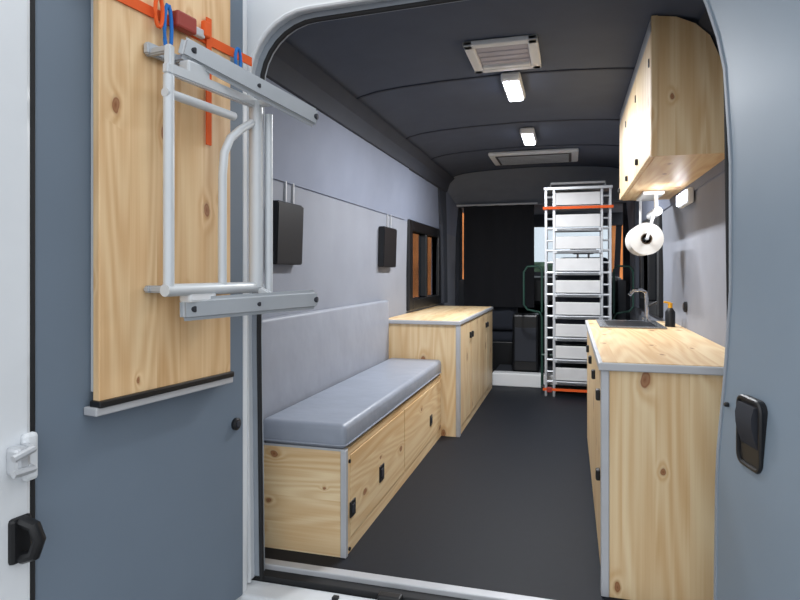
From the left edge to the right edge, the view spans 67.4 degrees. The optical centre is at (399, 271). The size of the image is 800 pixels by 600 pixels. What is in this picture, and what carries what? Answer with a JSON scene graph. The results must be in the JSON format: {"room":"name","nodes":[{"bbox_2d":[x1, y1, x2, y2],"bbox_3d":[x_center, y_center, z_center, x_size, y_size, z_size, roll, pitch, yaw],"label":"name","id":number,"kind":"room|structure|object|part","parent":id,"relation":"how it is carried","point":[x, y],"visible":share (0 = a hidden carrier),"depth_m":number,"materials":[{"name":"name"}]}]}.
{"room":"vehicle interior","nodes":[
{"label":"vehicle interior","id":0,"kind":"room"},
{"bbox_2d":[262,78,457,318],"bbox_3d":[-0.016,0.132,4.492,0.103,1.936,4.675,0,0,16],"label":"wall","id":1,"kind":"structure","parent":0,"point":[346,187],"depth_m":3.36,"materials":[{"name":"grey paint"}]},
{"bbox_2d":[0,0,246,599],"bbox_3d":[-0.761,0.055,1.741,0.190,2.266,0.892,0,0,20],"label":"door","id":2,"kind":"structure","parent":1,"relation":"in","point":[147,501],"depth_m":1.51,"materials":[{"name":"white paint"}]},
{"bbox_2d":[84,0,318,416],"bbox_3d":[-0.587,-0.329,1.823,0.236,1.388,0.733,0,0,40],"label":"folding table","id":3,"kind":"object","parent":2,"relation":"attached to","point":[162,304],"visible":1,"depth_m":1.69,"materials":[{"name":"brown wood"}]},
{"bbox_2d":[117,0,251,145],"bbox_3d":[-0.630,-0.594,1.768,0.036,0.396,0.649,0,0,24],"label":"strap","id":4,"kind":"object","parent":3,"relation":"attached to","point":[178,20],"visible":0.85,"depth_m":1.76,"materials":[{"name":"fabric"}]},
{"bbox_3d":[-0.520,-0.264,1.867,0.187,0.806,0.578,0,0,40],"label":"leg frame","id":5,"kind":"part","parent":3,"relation":"part of","materials":[{"name":"grey metal"}]},
{"bbox_2d":[266,41,454,191],"bbox_3d":[-0.029,-0.869,4.119,0.099,0.154,3.861,0,0,16],"label":"trim","id":6,"kind":"structure","parent":1,"relation":"attached to","point":[288,68],"depth_m":3.17,"materials":[{"name":"grey plastic"}]},
{"bbox_2d":[236,558,551,599],"bbox_3d":[0.217,1.318,1.942,1.848,0.444,0.292,0,0,16],"label":"sill","id":7,"kind":"structure","parent":1,"relation":"attached to","point":[283,580],"depth_m":2.12,"materials":[{"name":"metal"}]},
{"bbox_2d":[406,219,440,310],"bbox_3d":[0.204,-0.055,5.316,0.077,0.726,1.210,0,0,16],"label":"window","id":8,"kind":"structure","parent":1,"relation":"in","point":[424,300],"depth_m":5.29,"materials":[{"name":"black plastic"}]},
{"bbox_2d":[438,188,447,302],"bbox_3d":[0.403,-0.253,5.854,0.038,1.122,0.440,0,0,16],"label":"trim","id":9,"kind":"structure","parent":1,"relation":"attached to","point":[441,194],"depth_m":5.88,"materials":[{"name":"grey plastic"}]},
{"bbox_2d":[247,0,728,582],"bbox_3d":[0.230,0.019,1.988,1.914,2.220,0.086,0,0,16],"label":"door frame","id":10,"kind":"structure","parent":1,"relation":"attached to","point":[269,22],"depth_m":2.17,"materials":[{"name":"white paint"}]},
{"bbox_2d":[265,355,626,599],"bbox_3d":[1.114,1.133,5.106,1.914,0.066,6.286,0,0,16],"label":"floor","id":11,"kind":"structure","parent":0,"point":[506,504],"depth_m":2.76,"materials":[{"name":"plastic"}]},
{"bbox_2d":[264,374,440,558],"bbox_3d":[-0.160,0.891,3.217,0.418,0.418,1.791,0,0,16],"label":"bench seat box","id":12,"kind":"object","parent":11,"relation":"on","point":[318,500],"visible":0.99,"depth_m":2.39,"materials":[{"name":"beige wood"}]},
{"bbox_2d":[262,300,388,419],"bbox_3d":[-0.353,0.434,3.219,0.045,0.484,1.886,0,0,16],"label":"backrest cushion","id":13,"kind":"object","parent":12,"relation":"on","point":[306,354],"visible":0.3,"depth_m":2.96,"materials":[{"name":"leather"}]},
{"bbox_2d":[263,358,440,447],"bbox_3d":[-0.138,0.634,3.202,0.370,0.097,1.799,0,0,16],"label":"bench cushion","id":14,"kind":"object","parent":12,"relation":"on","point":[337,415],"depth_m":2.65,"materials":[{"name":"grey leather"}]},
{"bbox_2d":[389,306,492,436],"bbox_3d":[0.387,0.713,4.910,0.548,0.773,1.782,0,0,16],"label":"base cabinet","id":15,"kind":"object","parent":11,"relation":"on","point":[460,337],"visible":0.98,"depth_m":4.11,"materials":[{"name":"brown wood"}]},
{"bbox_2d":[492,307,517,371],"bbox_3d":[1.080,0.368,6.794,0.550,1.463,0.638,0,0,16],"label":"seat","id":16,"kind":"object","parent":11,"relation":"on","point":[502,317],"visible":0.11,"depth_m":6.52,"materials":[{"name":"fabric"}]},
{"bbox_2d":[492,364,586,387],"bbox_3d":[1.575,1.037,5.956,1.232,0.126,0.660,0,0,16],"label":"step","id":17,"kind":"structure","parent":11,"relation":"on","point":[504,375],"depth_m":5.76,"materials":[{"name":"white plastic"}]},
{"bbox_2d":[513,313,539,371],"bbox_3d":[1.267,0.704,6.021,0.253,0.571,0.264,0,0,16],"label":"case","id":18,"kind":"object","parent":17,"relation":"on","point":[526,326],"visible":0.98,"depth_m":5.90,"materials":[{"name":"black plastic"}]},
{"bbox_2d":[543,180,613,396],"bbox_3d":[1.572,0.154,5.314,0.588,1.892,0.248,0,0,16],"label":"storage rack","id":19,"kind":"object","parent":11,"relation":"on","point":[583,196],"depth_m":5.24,"materials":[{"name":"white metal"}]},
{"bbox_2d":[523,265,633,389],"bbox_3d":[1.626,0.518,5.502,0.982,1.165,0.044,0,0,16],"label":"hand truck","id":20,"kind":"object","parent":11,"relation":"on","point":[538,266],"visible":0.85,"depth_m":5.57,"materials":[{"name":"green metal"}]},
{"bbox_2d":[557,249,607,367],"bbox_3d":[1.990,0.368,6.536,0.550,1.463,0.638,0,0,16],"label":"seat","id":21,"kind":"object","parent":11,"relation":"on","point":[605,265],"visible":0.14,"depth_m":6.25,"materials":[{"name":"fabric"}]},
{"bbox_2d":[585,320,724,599],"bbox_3d":[1.167,0.702,2.857,0.511,0.796,1.874,0,0,16],"label":"kitchen cabinet","id":22,"kind":"object","parent":11,"relation":"on","point":[654,395],"visible":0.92,"depth_m":2.00,"materials":[{"name":"brown wood"}]},
{"bbox_2d":[596,319,666,328],"bbox_3d":[1.314,0.298,3.446,0.341,0.011,0.484,0,0,16],"label":"sink","id":23,"kind":"object","parent":22,"relation":"on","point":[635,324],"visible":1,"depth_m":3.34,"materials":[{"name":"metal"}]},
{"bbox_2d":[628,288,656,320],"bbox_3d":[1.447,0.194,3.587,0.166,0.199,0.049,0,0,8],"label":"tap","id":24,"kind":"object","parent":23,"relation":"on","point":[646,318],"visible":0.98,"depth_m":3.58,"materials":[{"name":"silver metal"}]},
{"bbox_2d":[664,301,674,326],"bbox_3d":[1.496,0.232,3.324,0.057,0.142,0.052,0,0,-41],"label":"soap bottle","id":25,"kind":"object","parent":22,"relation":"on","point":[669,313],"visible":1,"depth_m":3.31,"materials":[{"name":"black plastic"}]},
{"bbox_2d":[285,0,705,204],"bbox_3d":[0.864,-0.891,4.226,1.854,0.341,4.598,0,0,16],"label":"ceiling","id":26,"kind":"structure","parent":0,"point":[412,68],"depth_m":3.08,"materials":[{"name":"black plastic"}]},
{"bbox_2d":[456,202,536,307],"bbox_3d":[1.030,-0.178,6.415,0.858,1.105,0.037,0,0,16],"label":"curtain","id":27,"kind":"object","parent":26,"relation":"hanging from","point":[499,237],"visible":0.95,"depth_m":6.40,"materials":[{"name":"black fabric"}]},
{"bbox_2d":[463,34,541,73],"bbox_3d":[0.476,-0.990,2.746,0.319,0.026,0.374,0,0,16],"label":"roof hatch","id":28,"kind":"object","parent":26,"relation":"attached to","point":[516,52],"visible":1,"depth_m":2.71,"materials":[{"name":"white plastic"}]},
{"bbox_2d":[501,72,524,101],"bbox_3d":[0.602,-0.976,3.179,0.099,0.054,0.374,0,0,16],"label":"ceiling lamp","id":29,"kind":"object","parent":26,"relation":"attached to","point":[512,83],"depth_m":3.07,"materials":[{"name":"white plastic"}]},
{"bbox_2d":[520,127,536,144],"bbox_3d":[0.929,-0.976,4.333,0.099,0.054,0.374,0,0,16],"label":"ceiling lamp","id":30,"kind":"object","parent":26,"relation":"attached to","point":[528,135],"depth_m":4.20,"materials":[{"name":"white plastic"}]},
{"bbox_2d":[488,148,578,165],"bbox_3d":[1.149,-0.978,5.140,0.726,0.042,0.484,0,0,16],"label":"ceiling vent","id":31,"kind":"object","parent":26,"relation":"attached to","point":[565,154],"depth_m":5.01,"materials":[{"name":"grey plastic"}]},
{"bbox_2d":[455,201,629,354],"bbox_3d":[1.721,0.165,7.247,1.870,1.870,1.727,0,0,16],"label":"wall","id":32,"kind":"structure","parent":0,"point":[619,212],"depth_m":7.25,"materials":[{"name":"black plastic"}]},
{"bbox_2d":[626,159,726,346],"bbox_3d":[1.754,0.132,3.990,0.103,1.936,4.675,0,0,16],"label":"wall","id":33,"kind":"structure","parent":0,"point":[694,244],"depth_m":2.92,"materials":[{"name":"grey paint"}]},
{"bbox_2d":[634,200,638,306],"bbox_3d":[2.070,-0.253,5.221,0.038,1.122,0.352,0,0,16],"label":"trim","id":34,"kind":"structure","parent":33,"relation":"attached to","point":[636,203],"depth_m":5.21,"materials":[{"name":"black plastic"}]},
{"bbox_2d":[639,214,662,317],"bbox_3d":[1.939,-0.055,4.595,0.077,0.726,1.210,0,0,16],"label":"window","id":35,"kind":"structure","parent":33,"relation":"in","point":[654,261],"depth_m":4.57,"materials":[{"name":"black glass"}]},
{"bbox_2d":[618,15,724,200],"bbox_3d":[1.292,-0.707,2.967,0.304,0.534,1.506,0,0,16],"label":"upper cabinet","id":36,"kind":"object","parent":33,"relation":"attached to","point":[672,113],"visible":0.99,"depth_m":2.27,"materials":[{"name":"brown wood"}]},
{"bbox_2d":[625,191,663,255],"bbox_3d":[1.383,-0.267,3.407,0.176,0.346,0.346,0,0,16],"label":"holder","id":37,"kind":"object","parent":36,"relation":"attached to","point":[653,236],"visible":1,"depth_m":3.28,"materials":[{"name":"plastic"}]},
{"bbox_2d":[676,188,693,207],"bbox_3d":[1.463,-0.378,3.084,0.038,0.075,0.286,0,0,16],"label":"wall lamp","id":38,"kind":"object","parent":33,"relation":"attached to","point":[686,197],"visible":1,"depth_m":2.98,"materials":[{"name":"white plastic"}]},
{"bbox_2d":[682,302,687,311],"bbox_3d":[1.526,0.187,3.215,0.017,0.056,0.057,0,0,16],"label":"wall socket","id":39,"kind":"object","parent":33,"relation":"attached to","point":[685,306],"visible":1,"depth_m":3.19,"materials":[{"name":"black plastic"}]},
{"bbox_2d":[697,9,719,55],"bbox_3d":[1.569,-0.869,3.666,0.099,0.154,3.861,0,0,16],"label":"trim","id":40,"kind":"structure","parent":33,"relation":"attached to","point":[704,22],"depth_m":2.21,"materials":[{"name":"black plastic"}]},
{"bbox_2d":[703,0,799,599],"bbox_3d":[0.875,0.055,1.296,0.312,2.200,0.893,0,0,6],"label":"door","id":41,"kind":"structure","parent":33,"relation":"in","point":[757,518],"depth_m":1.52,"materials":[{"name":"blue-grey painted metal"},{"name":"black plastic"}]},
{"label":"outside","id":42,"kind":"structure","parent":0,"visible":0},
{"bbox_3d":[1.800,1.843,6.350,30.800,0.165,35.200,0,0,16],"label":"ground","id":43,"kind":"structure","parent":42,"visible":0},
{"bbox_2d":[413,213,463,297],"bbox_3d":[-1.929,-0.220,12.552,7.480,3.960,1.540,0,0,16],"label":"brick house","id":44,"kind":"structure","parent":43,"relation":"on","point":[415,236],"depth_m":11.34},
{"bbox_2d":[534,262,556,271],"bbox_3d":[4.386,0.743,16.478,10.450,2.035,1.100,0,0,16],"label":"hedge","id":45,"kind":"object","parent":43,"relation":"on","point":[541,264],"visible":0.02,"depth_m":16.10,"materials":[{"name":"green plant"}]},
{"bbox_2d":[612,225,622,278],"bbox_3d":[7.878,-0.220,12.058,7.260,3.960,1.540,0,0,16],"label":"brick house","id":46,"kind":"structure","parent":43,"relation":"on","point":[613,227],"depth_m":12.46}
]}

